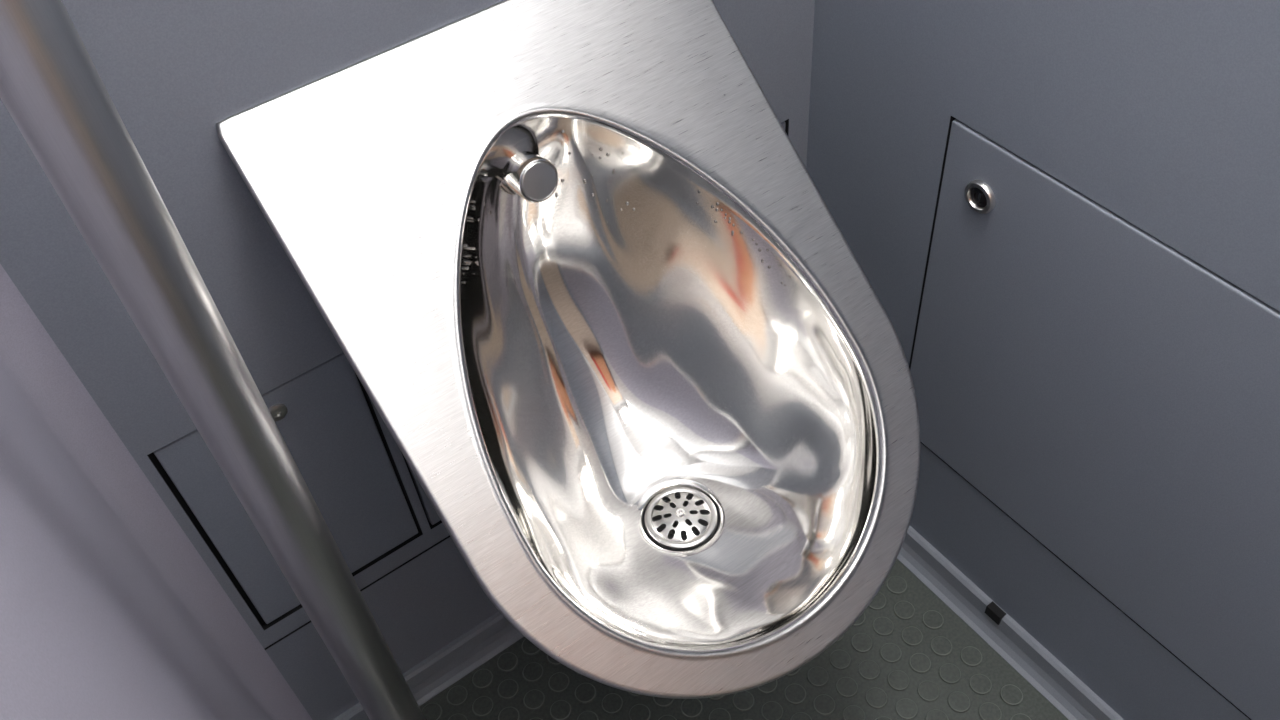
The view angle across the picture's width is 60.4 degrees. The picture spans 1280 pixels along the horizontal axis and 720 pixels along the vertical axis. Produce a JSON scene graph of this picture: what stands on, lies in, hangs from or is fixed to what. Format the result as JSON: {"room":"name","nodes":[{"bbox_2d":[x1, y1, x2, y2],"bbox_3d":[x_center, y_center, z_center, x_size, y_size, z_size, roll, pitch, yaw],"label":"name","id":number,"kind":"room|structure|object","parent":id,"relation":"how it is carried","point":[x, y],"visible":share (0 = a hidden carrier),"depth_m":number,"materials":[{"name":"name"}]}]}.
{"room":"public restroom","nodes":[
{"label":"public restroom","id":0,"kind":"room"},
{"bbox_2d":[0,264,311,719],"bbox_3d":[0.017,0.180,-0.043,0.070,2.150,1.625,-30,52,-21],"label":"wall","id":1,"kind":"structure","parent":0,"point":[109,610],"depth_m":0.66,"materials":[{"name":"paint"}]},
{"bbox_2d":[0,0,814,719],"bbox_3d":[-0.179,-0.451,0.544,0.726,2.150,0.040,-30,52,-21],"label":"wall","id":2,"kind":"structure","parent":0,"point":[171,70],"depth_m":0.76,"materials":[{"name":"paint"}]},
{"bbox_2d":[154,352,417,623],"bbox_3d":[-0.296,0.121,0.967,0.163,0.267,0.010,-30,52,-21],"label":"access panel","id":3,"kind":"object","parent":2,"relation":"attached to","point":[323,416],"visible":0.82,"depth_m":0.95,"materials":[{"name":"metal"}]},
{"bbox_2d":[333,611,523,719],"bbox_3d":[-0.078,0.265,1.311,0.706,0.043,0.022,-30,52,-21],"label":"baseboard","id":4,"kind":"structure","parent":2,"relation":"attached to","point":[457,659],"depth_m":1.25,"materials":[{"name":"plastic"}]},
{"bbox_2d":[216,0,920,698],"bbox_3d":[0.008,0.044,0.851,0.372,0.513,0.402,-30,52,-21],"label":"urinal","id":5,"kind":"object","parent":2,"relation":"attached to","point":[575,259],"visible":1,"depth_m":0.83,"materials":[{"name":"metal"}]},
{"bbox_2d":[643,496,719,550],"bbox_3d":[0.036,0.151,0.932,0.069,0.056,0.069,-30,52,-21],"label":"drain","id":6,"kind":"object","parent":5,"relation":"on","point":[670,523],"depth_m":0.90,"materials":[{"name":"silver metal"}]},
{"bbox_2d":[407,121,784,524],"bbox_3d":[-0.035,-0.034,1.082,0.455,0.268,0.007,-30,52,-21],"label":"panel","id":7,"kind":"object","parent":2,"relation":"attached to","point":[432,515],"visible":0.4,"depth_m":1.07,"materials":[{"name":"laminate"}]},
{"bbox_2d":[419,559,1067,719],"bbox_3d":[0.389,0.746,0.888,0.786,0.042,1.685,-30,52,-21],"label":"floor","id":8,"kind":"structure","parent":0,"point":[908,655],"depth_m":1.23,"materials":[{"name":"rubber"}]},
{"bbox_2d":[0,0,424,719],"bbox_3d":[-0.233,-0.194,0.318,0.072,2.148,0.072,-30,52,-21],"label":"pole","id":9,"kind":"object","parent":8,"relation":"on","point":[51,87],"visible":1,"depth_m":0.49,"materials":[{"name":"metal"}]},
{"bbox_2d":[806,0,1279,719],"bbox_3d":[0.601,-0.173,0.220,0.040,2.150,1.645,-30,52,-21],"label":"wall","id":10,"kind":"structure","parent":0,"point":[1163,114],"depth_m":0.86,"materials":[{"name":"paint"}]},
{"bbox_2d":[897,525,1123,719],"bbox_3d":[0.662,0.557,0.978,0.022,0.043,1.605,-30,52,-21],"label":"baseboard","id":11,"kind":"structure","parent":10,"relation":"attached to","point":[1063,689],"depth_m":1.23,"materials":[{"name":"plastic"}]},
{"bbox_2d":[985,601,1005,624],"bbox_3d":[0.397,0.283,1.229,0.010,0.015,0.020,-30,52,-21],"label":"clip","id":12,"kind":"object","parent":11,"relation":"attached to","point":[992,610],"visible":1,"depth_m":1.23,"materials":[{"name":"black plastic"}]},
{"bbox_2d":[910,119,1279,719],"bbox_3d":[0.505,0.158,0.840,0.009,0.405,0.781,-30,52,-21],"label":"access panel","id":13,"kind":"structure","parent":10,"relation":"in","point":[1116,396],"depth_m":0.92,"materials":[{"name":"metal"}]},
{"bbox_2d":[965,180,994,213],"bbox_3d":[0.285,-0.137,0.925,0.005,0.030,0.030,-30,52,-21],"label":"lock ring","id":14,"kind":"object","parent":13,"relation":"attached to","point":[987,191],"visible":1,"depth_m":0.92,"materials":[{"name":"silver metal"}]},
{"bbox_2d":[971,187,986,206],"bbox_3d":[0.286,-0.137,0.925,0.003,0.018,0.018,-30,52,-21],"label":"lock","id":15,"kind":"object","parent":14,"relation":"in","point":[975,192],"depth_m":0.93,"materials":[{"name":"black metal"}]}
]}

